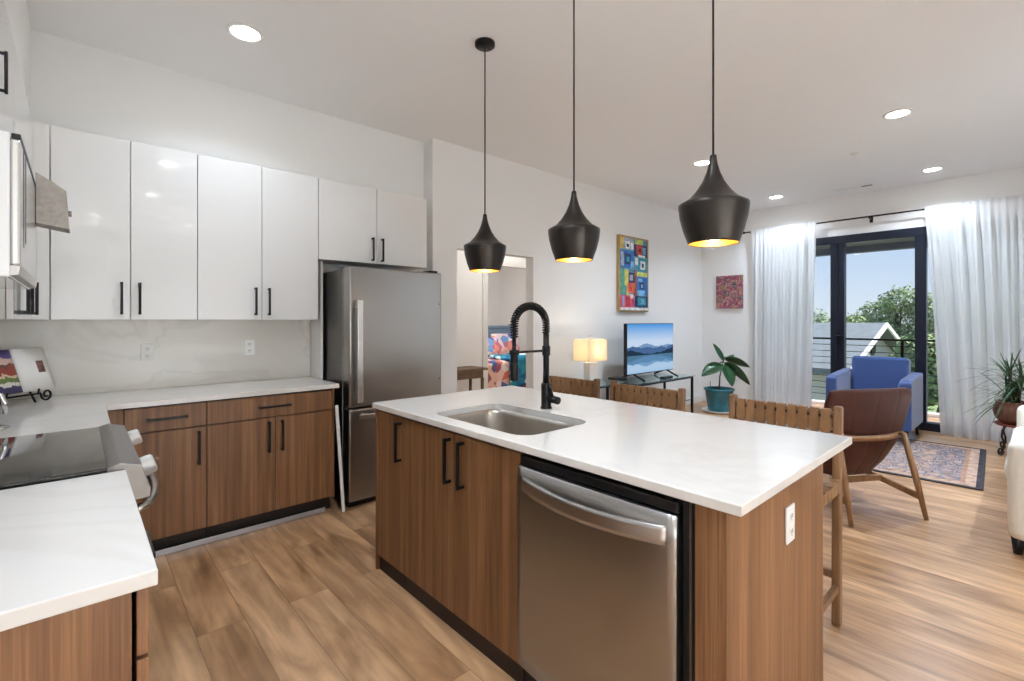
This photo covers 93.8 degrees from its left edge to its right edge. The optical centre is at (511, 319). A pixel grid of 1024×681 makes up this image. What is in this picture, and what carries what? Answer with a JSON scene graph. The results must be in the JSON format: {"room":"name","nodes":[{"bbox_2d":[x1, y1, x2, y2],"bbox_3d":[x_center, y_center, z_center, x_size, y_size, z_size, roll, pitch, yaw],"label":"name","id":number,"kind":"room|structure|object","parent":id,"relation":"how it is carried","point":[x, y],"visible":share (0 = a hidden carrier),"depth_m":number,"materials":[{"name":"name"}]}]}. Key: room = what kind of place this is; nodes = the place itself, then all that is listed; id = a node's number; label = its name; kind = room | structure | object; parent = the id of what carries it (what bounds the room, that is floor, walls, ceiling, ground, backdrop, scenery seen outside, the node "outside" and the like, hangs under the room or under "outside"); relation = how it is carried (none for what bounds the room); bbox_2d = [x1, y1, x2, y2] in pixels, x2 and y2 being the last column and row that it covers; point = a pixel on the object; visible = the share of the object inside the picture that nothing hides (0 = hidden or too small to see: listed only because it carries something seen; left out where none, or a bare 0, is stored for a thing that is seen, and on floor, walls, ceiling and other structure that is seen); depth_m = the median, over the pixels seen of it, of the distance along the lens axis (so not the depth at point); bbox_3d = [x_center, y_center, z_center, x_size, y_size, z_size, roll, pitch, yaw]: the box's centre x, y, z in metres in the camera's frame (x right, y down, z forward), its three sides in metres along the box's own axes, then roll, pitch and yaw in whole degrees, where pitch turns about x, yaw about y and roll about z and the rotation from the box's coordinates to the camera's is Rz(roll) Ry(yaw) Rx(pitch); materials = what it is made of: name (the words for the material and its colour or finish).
{"room":"kitchen","nodes":[
{"label":"kitchen","id":0,"kind":"room"},
{"bbox_2d":[0,30,423,399],"bbox_3d":[-2.007,-0.170,3.648,3.010,3.080,0.120,0,0,-42],"label":"wall","id":1,"kind":"structure","parent":0,"point":[75,86],"depth_m":3.42,"materials":[{"name":"white paint"}]},
{"bbox_2d":[51,125,196,319],"bbox_3d":[-2.397,-0.543,2.991,0.690,1.083,0.328,0,0,-42],"label":"upper cabinet","id":2,"kind":"object","parent":1,"relation":"attached to","point":[129,251],"visible":0.99,"depth_m":2.88,"materials":[{"name":"white"}]},
{"bbox_2d":[141,344,153,360],"bbox_3d":[-2.415,0.215,3.174,0.072,0.116,0.008,0,0,-42],"label":"wall socket","id":3,"kind":"object","parent":1,"relation":"attached to","point":[147,350],"visible":1,"depth_m":3.17,"materials":[{"name":"white plastic"}]},
{"bbox_2d":[144,346,150,350],"bbox_3d":[-2.413,0.191,3.173,0.034,0.032,0.004,0,0,-42],"label":"receptacle","id":4,"kind":"object","parent":3,"relation":"attached to","point":[146,348],"depth_m":3.17,"materials":[{"name":"grey plastic"}]},
{"bbox_2d":[144,354,150,358],"bbox_3d":[-2.413,0.239,3.173,0.034,0.032,0.004,0,0,-42],"label":"receptacle","id":5,"kind":"object","parent":3,"relation":"attached to","point":[146,356],"depth_m":3.17,"materials":[{"name":"grey plastic"}]},
{"bbox_2d":[0,320,309,398],"bbox_3d":[-2.354,0.227,3.243,1.928,0.457,0.012,0,0,-42],"label":"backsplash","id":6,"kind":"structure","parent":1,"relation":"attached to","point":[82,356],"depth_m":3.22,"materials":[{"name":"tile"}]},
{"bbox_2d":[244,340,254,354],"bbox_3d":[-1.963,0.205,3.584,0.072,0.116,0.008,0,0,-42],"label":"wall socket","id":7,"kind":"object","parent":1,"relation":"attached to","point":[249,345],"visible":1,"depth_m":3.58,"materials":[{"name":"white plastic"}]},
{"bbox_2d":[197,154,317,319],"bbox_3d":[-1.851,-0.543,3.486,0.776,1.083,0.328,0,0,-42],"label":"upper cabinet","id":8,"kind":"object","parent":1,"relation":"attached to","point":[257,226],"visible":0.99,"depth_m":3.36,"materials":[{"name":"white"}]},
{"bbox_2d":[310,261,322,379],"bbox_3d":[-1.560,0.005,3.824,0.020,0.930,0.220,0,0,-42],"label":"trim","id":9,"kind":"structure","parent":1,"relation":"attached to","point":[316,326],"depth_m":3.77,"materials":[{"name":"white"}]},
{"bbox_2d":[318,178,426,269],"bbox_3d":[-1.205,-0.775,4.072,0.957,0.619,0.328,0,0,-42],"label":"upper cabinet","id":10,"kind":"object","parent":1,"relation":"attached to","point":[360,226],"visible":0.99,"depth_m":3.94,"materials":[{"name":"white"}]},
{"bbox_2d":[457,250,525,391],"bbox_3d":[0.344,-0.170,7.172,5.450,3.080,0.120,0,0,-42],"label":"wall","id":11,"kind":"structure","parent":0,"point":[469,284],"depth_m":6.26,"materials":[{"name":"white paint"}]},
{"bbox_2d":[482,260,525,388],"bbox_3d":[0.021,0.270,6.785,1.110,2.200,0.020,0,0,-42],"label":"trim","id":12,"kind":"structure","parent":11,"relation":"attached to","point":[505,263],"depth_m":6.43,"materials":[{"name":"white"}]},
{"bbox_2d":[488,267,525,350],"bbox_3d":[-0.793,-0.170,8.909,5.000,3.080,3.980,0,0,-42],"label":"wall","id":13,"kind":"structure","parent":0,"point":[506,287],"depth_m":11.65,"materials":[{"name":"white paint"}]},
{"bbox_2d":[26,0,1023,210],"bbox_3d":[0.857,-1.785,4.086,9.160,0.150,13.900,0,0,-42],"label":"ceiling","id":14,"kind":"structure","parent":0,"point":[801,87],"depth_m":3.31,"materials":[{"name":"white paint"}]},
{"bbox_2d":[226,22,263,42],"bbox_3d":[-1.586,-1.704,2.849,0.200,0.009,0.200,0,0,-42],"label":"recessed light","id":15,"kind":"object","parent":14,"relation":"in","point":[244,32],"visible":1,"depth_m":2.84,"materials":[{"name":"white plastic"}]},
{"bbox_2d":[464,37,505,272],"bbox_3d":[-0.167,-1.006,2.954,0.262,1.407,0.262,0,0,-42],"label":"pendant light","id":16,"kind":"object","parent":14,"relation":"hanging from","point":[484,253],"visible":1,"depth_m":2.89,"materials":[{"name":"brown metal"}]},
{"bbox_2d":[548,0,599,262],"bbox_3d":[0.314,-1.006,2.425,0.262,1.407,0.262,0,0,-42],"label":"pendant light","id":17,"kind":"object","parent":14,"relation":"hanging from","point":[574,238],"visible":1,"depth_m":2.35,"materials":[{"name":"black metal"}]},
{"bbox_2d":[693,160,708,165],"bbox_3d":[2.068,-1.704,5.206,0.200,0.009,0.200,0,0,-42],"label":"recessed light","id":18,"kind":"object","parent":14,"relation":"in","point":[700,162],"visible":0.84,"depth_m":5.21,"materials":[{"name":"white plastic"}]},
{"bbox_2d":[678,0,749,246],"bbox_3d":[0.795,-1.006,1.894,0.262,1.407,0.262,0,0,-42],"label":"pendant light","id":19,"kind":"object","parent":14,"relation":"hanging from","point":[715,215],"visible":1,"depth_m":1.82,"materials":[{"name":"black metal"}]},
{"bbox_2d":[768,195,783,198],"bbox_3d":[3.660,-1.704,6.651,0.200,0.009,0.200,0,0,-42],"label":"recessed light","id":20,"kind":"object","parent":14,"relation":"in","point":[774,196],"visible":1,"depth_m":6.64,"materials":[{"name":"white plastic"}]},
{"bbox_2d":[834,184,874,190],"bbox_3d":[4.413,-1.706,6.179,0.060,0.008,0.420,0,0,-42],"label":"ceiling vent","id":21,"kind":"object","parent":14,"relation":"in","point":[869,184],"visible":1,"depth_m":6.16,"materials":[{"name":"white metal"}]},
{"bbox_2d":[883,108,913,118],"bbox_3d":[3.194,-1.704,3.965,0.200,0.009,0.200,0,0,-42],"label":"recessed light","id":22,"kind":"object","parent":14,"relation":"in","point":[898,113],"visible":1,"depth_m":3.96,"materials":[{"name":"white plastic"}]},
{"bbox_2d":[921,166,943,171],"bbox_3d":[4.766,-1.704,5.432,0.200,0.009,0.200,0,0,-42],"label":"recessed light","id":23,"kind":"object","parent":14,"relation":"in","point":[931,169],"visible":1,"depth_m":5.43,"materials":[{"name":"white plastic"}]},
{"bbox_2d":[424,138,701,399],"bbox_3d":[1.135,-0.170,6.391,5.330,3.080,0.280,0,0,-42],"label":"wall","id":24,"kind":"structure","parent":0,"point":[523,202],"depth_m":5.65,"materials":[{"name":"white paint"}]},
{"bbox_2d":[616,234,647,311],"bbox_3d":[1.683,-0.632,6.664,0.710,1.035,0.051,0,0,-42],"label":"painting","id":25,"kind":"object","parent":24,"relation":"attached to","point":[631,252],"visible":1,"depth_m":6.61,"materials":[{"name":"multicoloured wood"}]},
{"bbox_2d":[685,395,701,404],"bbox_3d":[1.233,1.315,6.282,5.330,0.110,0.014,0,0,-42],"label":"baseboard","id":26,"kind":"structure","parent":24,"relation":"attached to","point":[696,399],"depth_m":7.90,"materials":[{"name":"white"}]},
{"bbox_2d":[148,401,1023,680],"bbox_3d":[1.316,1.430,4.502,10.400,0.120,13.900,0,0,-42],"label":"floor","id":27,"kind":"structure","parent":0,"point":[940,598],"depth_m":2.33,"materials":[{"name":"brown wood"}]},
{"bbox_2d":[0,530,155,680],"bbox_3d":[-1.150,0.928,0.968,0.676,0.882,0.756,0,0,-42],"label":"base cabinet","id":28,"kind":"object","parent":27,"relation":"on","point":[107,640],"visible":0.29,"depth_m":0.83,"materials":[{"name":"brown wood"}]},
{"bbox_2d":[0,470,157,631],"bbox_3d":[-1.153,0.471,0.952,0.648,0.030,0.788,0,0,-42],"label":"countertop","id":29,"kind":"structure","parent":28,"relation":"on","point":[66,545],"depth_m":0.96,"materials":[{"name":"white stone"}]},
{"bbox_2d":[0,424,158,511],"bbox_3d":[-1.633,0.893,1.572,0.754,0.914,0.758,0,0,-42],"label":"range","id":30,"kind":"object","parent":27,"relation":"on","point":[26,460],"visible":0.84,"depth_m":1.56,"materials":[{"name":"metal"}]},
{"bbox_2d":[0,427,106,489],"bbox_3d":[-1.682,0.456,1.527,0.582,0.019,0.750,0,0,-42],"label":"cooktop","id":31,"kind":"object","parent":30,"relation":"in","point":[26,460],"depth_m":1.57,"materials":[{"name":"black glass"}]},
{"bbox_2d":[107,409,122,424],"bbox_3d":[-2.362,0.928,2.342,0.727,0.881,1.333,0,0,-42],"label":"base cabinet","id":32,"kind":"object","parent":27,"relation":"on","point":[115,416],"visible":0.07,"depth_m":2.62,"materials":[{"name":"brown wood"}]},
{"bbox_2d":[0,376,338,437],"bbox_3d":[-1.910,0.471,2.739,1.928,0.030,1.328,0,0,-42],"label":"countertop","id":33,"kind":"structure","parent":32,"relation":"on","point":[24,417],"depth_m":2.71,"materials":[{"name":"white stone"}]},
{"bbox_2d":[0,393,9,429],"bbox_3d":[-2.171,0.378,1.987,0.120,0.154,0.120,0,0,-42],"label":"chrome stand","id":34,"kind":"object","parent":33,"relation":"on","point":[4,403],"visible":1,"depth_m":2.01,"materials":[{"name":"silver metal"}]},
{"bbox_2d":[0,388,51,405],"bbox_3d":[-2.642,0.341,2.565,0.252,0.226,0.246,0,0,-42],"label":"easel","id":35,"kind":"object","parent":33,"relation":"on","point":[31,394],"visible":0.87,"depth_m":2.64,"materials":[{"name":"black metal"}]},
{"bbox_2d":[0,348,54,394],"bbox_3d":[-2.664,0.274,2.574,0.099,0.231,0.345,0,0,3],"label":"cookbook","id":36,"kind":"object","parent":35,"relation":"on","point":[21,370],"visible":0.99,"depth_m":2.61,"materials":[{"name":"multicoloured paper"}]},
{"bbox_2d":[35,360,45,371],"bbox_3d":[-2.655,0.260,2.698,0.024,0.064,0.042,0,0,-2],"label":"picture","id":37,"kind":"object","parent":36,"relation":"attached to","point":[40,365],"depth_m":2.70},
{"bbox_2d":[123,401,205,550],"bbox_3d":[-2.182,0.928,2.978,0.389,0.881,0.636,0,0,-42],"label":"base cabinet","id":38,"kind":"object","parent":27,"relation":"on","point":[174,434],"visible":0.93,"depth_m":2.80,"materials":[{"name":"brown wood"}]},
{"bbox_2d":[155,507,324,556],"bbox_3d":[-1.776,1.353,3.047,1.155,0.033,0.049,0,0,-42],"label":"strip","id":39,"kind":"object","parent":27,"relation":"on","point":[320,510],"visible":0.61,"depth_m":3.04,"materials":[{"name":"silver metal"}]},
{"bbox_2d":[204,388,333,537],"bbox_3d":[-1.747,0.928,3.372,0.780,0.881,0.636,0,0,-42],"label":"base cabinet","id":40,"kind":"object","parent":27,"relation":"on","point":[269,457],"visible":0.95,"depth_m":3.13,"materials":[{"name":"brown wood"}]},
{"bbox_2d":[335,405,344,511],"bbox_3d":[-1.227,0.988,3.416,0.072,0.760,0.020,0,0,4],"label":"trim strip","id":41,"kind":"object","parent":27,"relation":"on","point":[336,406],"visible":1,"depth_m":3.41,"materials":[{"name":"white plastic"}]},
{"bbox_2d":[323,266,440,506],"bbox_3d":[-1.064,0.482,3.911,0.790,1.775,0.698,0,0,-42],"label":"refrigerator","id":42,"kind":"object","parent":27,"relation":"on","point":[382,327],"visible":0.66,"depth_m":3.60,"materials":[{"name":"metal"}]},
{"bbox_2d":[323,269,343,497],"bbox_3d":[-1.129,0.475,3.982,0.790,1.700,0.505,0,0,-42],"label":"refrigerator side","id":43,"kind":"object","parent":42,"relation":"attached to","point":[333,281],"depth_m":3.62,"materials":[{"name":"metal"}]},
{"bbox_2d":[376,409,405,589],"bbox_3d":[-0.365,0.928,2.792,0.848,0.882,0.299,0,0,-42],"label":"base cabinet","id":44,"kind":"object","parent":27,"relation":"on","point":[389,426],"visible":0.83,"depth_m":2.52,"materials":[{"name":"brown wood"}]},
{"bbox_2d":[404,418,525,680],"bbox_3d":[-0.050,0.928,2.288,0.638,0.881,0.863,0,0,-42],"label":"base cabinet","id":45,"kind":"object","parent":27,"relation":"on","point":[461,491],"visible":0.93,"depth_m":2.04,"materials":[{"name":"brown wood"}]},
{"bbox_2d":[457,366,487,390],"bbox_3d":[-0.609,0.978,5.835,0.540,0.785,0.340,0,0,-42],"label":"side table","id":46,"kind":"object","parent":27,"relation":"on","point":[463,372],"visible":0.31,"depth_m":5.79,"materials":[{"name":"brown wood"}]},
{"bbox_2d":[488,324,525,387],"bbox_3d":[-0.177,0.735,9.481,2.160,1.270,1.980,0,0,-42],"label":"bed","id":47,"kind":"object","parent":27,"relation":"on","point":[491,329],"visible":0.03,"depth_m":10.58,"materials":[{"name":"fabric"}]},
{"bbox_2d":[488,337,506,354],"bbox_3d":[-0.403,0.537,9.718,0.298,0.357,0.720,0,0,39],"label":"pillow","id":48,"kind":"object","parent":47,"relation":"on","point":[496,346],"visible":0.53,"depth_m":9.68,"materials":[{"name":"multicoloured fabric"}]},
{"bbox_2d":[491,333,519,352],"bbox_3d":[-0.135,0.500,10.348,0.720,0.420,0.269,0,0,-39],"label":"pillow","id":49,"kind":"object","parent":47,"relation":"on","point":[506,338],"visible":0.44,"depth_m":10.27,"materials":[{"name":"multicoloured fabric"}]},
{"bbox_2d":[488,357,525,387],"bbox_3d":[0.137,0.940,9.096,2.138,0.539,1.117,0,0,-42],"label":"quilt","id":50,"kind":"object","parent":47,"relation":"on","point":[498,370],"visible":0.15,"depth_m":8.06,"materials":[{"name":"multicoloured fabric"}]},
{"bbox_2d":[488,353,525,386],"bbox_3d":[0.367,0.894,8.963,1.717,0.547,0.722,0,0,-42],"label":"throw blanket","id":51,"kind":"object","parent":50,"relation":"on","point":[522,356],"visible":0.23,"depth_m":8.31,"materials":[{"name":"teal fabric"}]},
{"bbox_2d":[549,375,600,398],"bbox_3d":[0.245,0.881,3.227,0.490,0.979,0.516,0,0,-42],"label":"counter stool","id":52,"kind":"object","parent":27,"relation":"on","point":[573,386],"visible":0.09,"depth_m":3.30,"materials":[{"name":"brown wood"}]},
{"bbox_2d":[517,454,694,680],"bbox_3d":[0.447,0.929,1.699,0.655,0.879,0.671,0,0,-42],"label":"dishwasher","id":53,"kind":"object","parent":27,"relation":"on","point":[606,566],"visible":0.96,"depth_m":1.47,"materials":[{"name":"silver metal"}]},
{"bbox_2d":[598,378,627,387],"bbox_3d":[0.922,1.052,5.576,0.820,0.637,0.460,0,0,-42],"label":"side table","id":54,"kind":"object","parent":27,"relation":"on","point":[604,383],"visible":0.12,"depth_m":5.62,"materials":[{"name":"clear glass"}]},
{"bbox_2d":[573,336,606,379],"bbox_3d":[0.897,0.455,5.500,0.330,0.556,0.230,0,0,-42],"label":"table lamp","id":55,"kind":"object","parent":54,"relation":"on","point":[588,351],"visible":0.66,"depth_m":5.43,"materials":[{"name":"beige fabric"}]},
{"bbox_2d":[610,380,685,411],"bbox_3d":[0.653,0.881,2.777,0.490,0.979,0.516,0,0,-42],"label":"counter stool","id":56,"kind":"object","parent":27,"relation":"on","point":[670,399],"visible":0.12,"depth_m":2.89,"materials":[{"name":"brown wood"}]},
{"bbox_2d":[606,373,694,412],"bbox_3d":[1.855,1.069,6.356,1.430,0.602,0.480,0,0,-42],"label":"tv console","id":57,"kind":"object","parent":27,"relation":"on","point":[650,379],"visible":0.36,"depth_m":6.29,"materials":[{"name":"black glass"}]},
{"bbox_2d":[608,376,626,380],"bbox_3d":[1.330,0.746,6.042,0.190,0.042,0.160,0,0,-42],"label":"media box","id":58,"kind":"object","parent":57,"relation":"on","point":[617,378],"visible":0.74,"depth_m":6.01,"materials":[{"name":"black plastic"}]},
{"bbox_2d":[622,323,677,381],"bbox_3d":[1.837,0.405,6.339,1.120,0.722,0.410,0,0,-42],"label":"television","id":59,"kind":"object","parent":57,"relation":"on","point":[648,347],"visible":0.95,"depth_m":6.26,"materials":[{"name":"black plastic"}]},
{"bbox_2d":[660,375,672,378],"bbox_3d":[2.033,0.753,6.301,0.240,0.030,0.060,0,0,-42],"label":"remote control","id":60,"kind":"object","parent":57,"relation":"on","point":[668,376],"visible":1,"depth_m":6.26,"materials":[{"name":"black plastic"}]},
{"bbox_2d":[702,407,728,413],"bbox_3d":[3.094,1.353,7.156,0.490,0.033,0.490,0,0,-42],"label":"saucer","id":61,"kind":"object","parent":27,"relation":"on","point":[705,409],"visible":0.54,"depth_m":7.01,"materials":[{"name":"white ceramic"}]},
{"bbox_2d":[702,344,749,411],"bbox_3d":[3.192,0.849,7.152,0.673,1.002,0.496,0,0,22],"label":"potted plant","id":62,"kind":"object","parent":61,"relation":"on","point":[717,397],"visible":0.98,"depth_m":7.09,"materials":[{"name":"green plant"}]},
{"bbox_2d":[695,463,822,680],"bbox_3d":[0.203,0.928,2.194,0.810,0.882,1.906,0,0,-42],"label":"panel","id":63,"kind":"object","parent":27,"relation":"on","point":[759,597],"visible":0.3,"depth_m":1.37,"materials":[{"name":"brown wood"}]},
{"bbox_2d":[372,386,851,516],"bbox_3d":[0.279,0.471,2.258,1.033,0.030,1.985,0,0,-42],"label":"countertop","id":64,"kind":"structure","parent":63,"relation":"on","point":[727,465],"depth_m":1.77,"materials":[{"name":"white stone"}]},
{"bbox_2d":[438,409,576,449],"bbox_3d":[-0.018,0.590,2.252,0.470,0.205,0.710,0,0,-42],"label":"sink","id":65,"kind":"object","parent":64,"relation":"in","point":[506,421],"visible":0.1,"depth_m":2.51,"materials":[{"name":"metal"}]},
{"bbox_2d":[509,302,560,408],"bbox_3d":[0.115,0.182,2.382,0.278,0.546,0.117,0,0,-42],"label":"faucet","id":66,"kind":"object","parent":64,"relation":"on","point":[547,397],"visible":1,"depth_m":2.42,"materials":[{"name":"black metal"}]},
{"bbox_2d":[785,503,794,544],"bbox_3d":[0.882,0.645,1.516,0.072,0.116,0.008,0,0,-42],"label":"wall socket","id":67,"kind":"object","parent":63,"relation":"attached to","point":[790,510],"visible":1,"depth_m":1.50,"materials":[{"name":"white plastic"}]},
{"bbox_2d":[789,510,793,522],"bbox_3d":[0.883,0.621,1.515,0.034,0.032,0.004,0,0,-42],"label":"receptacle","id":68,"kind":"object","parent":67,"relation":"attached to","point":[791,512],"depth_m":1.51,"materials":[{"name":"grey plastic"}]},
{"bbox_2d":[789,525,793,537],"bbox_3d":[0.883,0.669,1.515,0.034,0.032,0.004,0,0,-42],"label":"receptacle","id":69,"kind":"object","parent":67,"relation":"attached to","point":[791,527],"depth_m":1.51,"materials":[{"name":"grey plastic"}]},
{"bbox_2d":[729,394,843,626],"bbox_3d":[1.160,0.881,2.200,0.490,0.979,0.516,0,0,-42],"label":"counter stool","id":70,"kind":"object","parent":27,"relation":"on","point":[815,418],"visible":0.23,"depth_m":2.17,"materials":[{"name":"brown wood"}]},
{"bbox_2d":[737,417,985,490],"bbox_3d":[3.486,1.364,5.324,1.700,0.012,2.524,0,0,-45],"label":"rug","id":71,"kind":"object","parent":27,"relation":"on","point":[954,465],"visible":0.44,"depth_m":4.54,"materials":[{"name":"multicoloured carpet"}]},
{"bbox_2d":[826,356,922,437],"bbox_3d":[4.372,0.913,5.777,0.860,0.914,0.810,0,0,-42],"label":"armchair","id":72,"kind":"object","parent":71,"relation":"on","point":[867,372],"visible":0.38,"depth_m":5.82,"materials":[{"name":"blue fabric"}]},
{"bbox_2d":[823,387,928,526],"bbox_3d":[2.509,0.928,3.641,0.712,0.890,0.857,0,0,-10],"label":"lounge chair","id":73,"kind":"object","parent":27,"relation":"on","point":[874,419],"visible":0.59,"depth_m":3.37,"materials":[{"name":"brown leather"}]},
{"bbox_2d":[993,420,1016,454],"bbox_3d":[5.193,1.216,4.872,0.442,0.312,0.424,0,0,-42],"label":"plant stand","id":74,"kind":"object","parent":27,"relation":"on","point":[1004,440],"visible":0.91,"depth_m":4.86,"materials":[{"name":"black metal"}]},
{"bbox_2d":[963,348,1023,425],"bbox_3d":[5.107,0.702,4.908,0.749,0.869,0.843,0,0,-42],"label":"potted plant","id":75,"kind":"object","parent":74,"relation":"on","point":[1004,409],"visible":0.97,"depth_m":4.90,"materials":[{"name":"green plant"}]},
{"bbox_2d":[993,420,1016,427],"bbox_3d":[5.165,1.073,4.903,0.340,0.025,0.340,0,0,-42],"label":"tray","id":76,"kind":"object","parent":74,"relation":"on","point":[997,422],"depth_m":4.88,"materials":[{"name":"red"}]},
{"bbox_2d":[1004,405,1023,554],"bbox_3d":[3.985,0.950,3.042,1.930,0.840,1.150,0,0,-42],"label":"sofa","id":77,"kind":"object","parent":27,"relation":"on","point":[1014,463],"visible":1,"depth_m":2.79,"materials":[{"name":"beige fabric"}]},
{"bbox_2d":[1010,427,1023,441],"bbox_3d":[4.174,0.940,3.403,0.755,0.140,0.870,0,0,-42],"label":"seat cushion","id":78,"kind":"object","parent":77,"relation":"on","point":[1018,432],"depth_m":3.68,"materials":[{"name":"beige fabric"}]},
{"bbox_2d":[702,166,1023,399],"bbox_3d":[4.962,-0.170,6.258,0.160,3.080,5.300,0,0,-42],"label":"wall","id":79,"kind":"structure","parent":0,"point":[731,330],"depth_m":6.90,"materials":[{"name":"white paint"}]},
{"bbox_2d":[702,395,746,401],"bbox_3d":[3.497,1.315,7.742,0.014,0.110,0.866,0,0,-42],"label":"baseboard","id":80,"kind":"structure","parent":79,"relation":"attached to","point":[703,396],"depth_m":8.03,"materials":[{"name":"white"}]},
{"bbox_2d":[716,275,742,308],"bbox_3d":[3.504,-0.450,7.719,0.034,0.530,0.422,0,0,-42],"label":"painting","id":81,"kind":"object","parent":79,"relation":"attached to","point":[729,289],"visible":1,"depth_m":7.70,"materials":[{"name":"paint"}]},
{"bbox_2d":[743,208,924,233],"bbox_3d":[4.858,-1.335,6.150,0.137,0.090,3.680,0,0,-42],"label":"curtain rod","id":82,"kind":"object","parent":79,"relation":"attached to","point":[871,216],"visible":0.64,"depth_m":6.30,"materials":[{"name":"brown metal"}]},
{"bbox_2d":[751,222,815,407],"bbox_3d":[3.955,-0.004,7.023,0.138,2.743,0.885,0,0,-42],"label":"curtain","id":83,"kind":"object","parent":82,"relation":"hanging from","point":[783,257],"visible":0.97,"depth_m":7.01,"materials":[{"name":"white fabric"}]},
{"bbox_2d":[925,194,1023,442],"bbox_3d":[5.486,-0.004,5.346,0.139,2.743,1.345,0,0,-42],"label":"curtain","id":84,"kind":"object","parent":82,"relation":"hanging from","point":[976,247],"visible":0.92,"depth_m":5.50,"materials":[{"name":"white fabric"}]},
{"bbox_2d":[816,226,939,432],"bbox_3d":[4.836,0.105,6.286,0.189,2.530,3.050,0,0,-42],"label":"door","id":85,"kind":"structure","parent":79,"relation":"in","point":[837,244],"depth_m":6.33,"materials":[{"name":"black metal"}]},
{"bbox_2d":[815,238,914,256],"bbox_3d":[5.438,-1.235,6.961,1.490,0.290,7.400,0,0,-42],"label":"roof","id":86,"kind":"structure","parent":0,"point":[907,243],"depth_m":7.51,"materials":[{"name":"grey"}]},
{"bbox_2d":[812,399,938,414],"bbox_3d":[5.475,1.480,6.994,1.590,0.180,7.400,0,0,-42],"label":"floor","id":87,"kind":"structure","parent":0,"point":[934,413],"depth_m":7.68,"materials":[{"name":"wood"}]},
{"bbox_2d":[812,337,938,404],"bbox_3d":[5.949,0.843,7.425,0.050,1.095,7.200,0,0,-42],"label":"balcony railing","id":88,"kind":"object","parent":87,"relation":"on","point":[902,346],"visible":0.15,"depth_m":7.56,"materials":[{"name":"black metal"}]},
{"bbox_3d":[-0.347,-0.170,-0.511,0.120,3.080,8.510,0,0,-42],"label":"wall","id":89,"kind":"structure","parent":0,"visible":0},
{"bbox_2d":[0,0,12,134],"bbox_3d":[-1.779,-0.802,1.448,0.389,0.565,0.756,0,0,-42],"label":"upper cabinet","id":90,"kind":"object","parent":89,"relation":"attached to","point":[6,36],"visible":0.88,"depth_m":1.62,"materials":[{"name":"white"}]},
{"bbox_2d":[0,130,71,289],"bbox_3d":[-1.725,-0.336,1.491,0.519,0.437,0.754,0,0,-42],"label":"microwave","id":91,"kind":"object","parent":90,"relation":"attached to","point":[26,205],"visible":1,"depth_m":1.40,"materials":[{"name":"white metal"}]},
{"bbox_2d":[5,0,30,113],"bbox_3d":[-2.019,-1.401,1.672,0.337,0.618,2.790,0,0,-42],"label":"trim","id":92,"kind":"structure","parent":89,"relation":"attached to","point":[17,10],"depth_m":2.40,"materials":[{"name":"white paint"}]},
{"bbox_2d":[0,39,49,319],"bbox_3d":[-2.467,-0.543,2.232,0.424,1.083,1.318,0,0,-42],"label":"upper cabinet","id":93,"kind":"object","parent":89,"relation":"attached to","point":[33,303],"visible":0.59,"depth_m":2.41,"materials":[{"name":"white"}]},
{"label":"outside","id":94,"kind":"structure","parent":0,"visible":0},
{"bbox_2d":[928,405,937,411],"bbox_3d":[55.539,8.470,50.402,130.000,0.200,180.000,0,0,-42],"label":"ground","id":95,"kind":"structure","parent":94,"point":[936,406],"depth_m":45.31,"materials":[{"name":"green plant"}]},
{"bbox_2d":[813,308,846,322],"bbox_3d":[22.782,3.619,40.559,4.626,9.529,13.652,0,0,-42],"label":"tree","id":96,"kind":"object","parent":95,"relation":"on","point":[817,319],"visible":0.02,"depth_m":37.86,"materials":[{"name":"green plant"}]},
{"bbox_2d":[812,323,899,400],"bbox_3d":[13.711,4.245,25.812,10.000,8.250,10.580,0,0,-39],"label":"house","id":97,"kind":"structure","parent":95,"relation":"on","point":[853,330],"depth_m":21.20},
{"bbox_2d":[846,314,868,322],"bbox_3d":[20.299,4.022,28.403,2.992,8.721,2.892,0,0,20],"label":"tree","id":98,"kind":"object","parent":95,"relation":"on","point":[855,319],"visible":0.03,"depth_m":28.10,"materials":[{"name":"green plant"}]},
{"bbox_2d":[846,282,934,341],"bbox_3d":[24.358,3.009,29.905,8.937,10.745,5.429,0,0,32],"label":"tree","id":99,"kind":"object","parent":95,"relation":"on","point":[890,308],"visible":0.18,"depth_m":29.65,"materials":[{"name":"green plant"}]},
{"bbox_2d":[887,334,938,412],"bbox_3d":[14.368,4.360,16.465,2.883,8.052,2.145,0,0,36],"label":"tree","id":100,"kind":"object","parent":95,"relation":"on","point":[932,379],"visible":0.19,"depth_m":16.16,"materials":[{"name":"green plant"}]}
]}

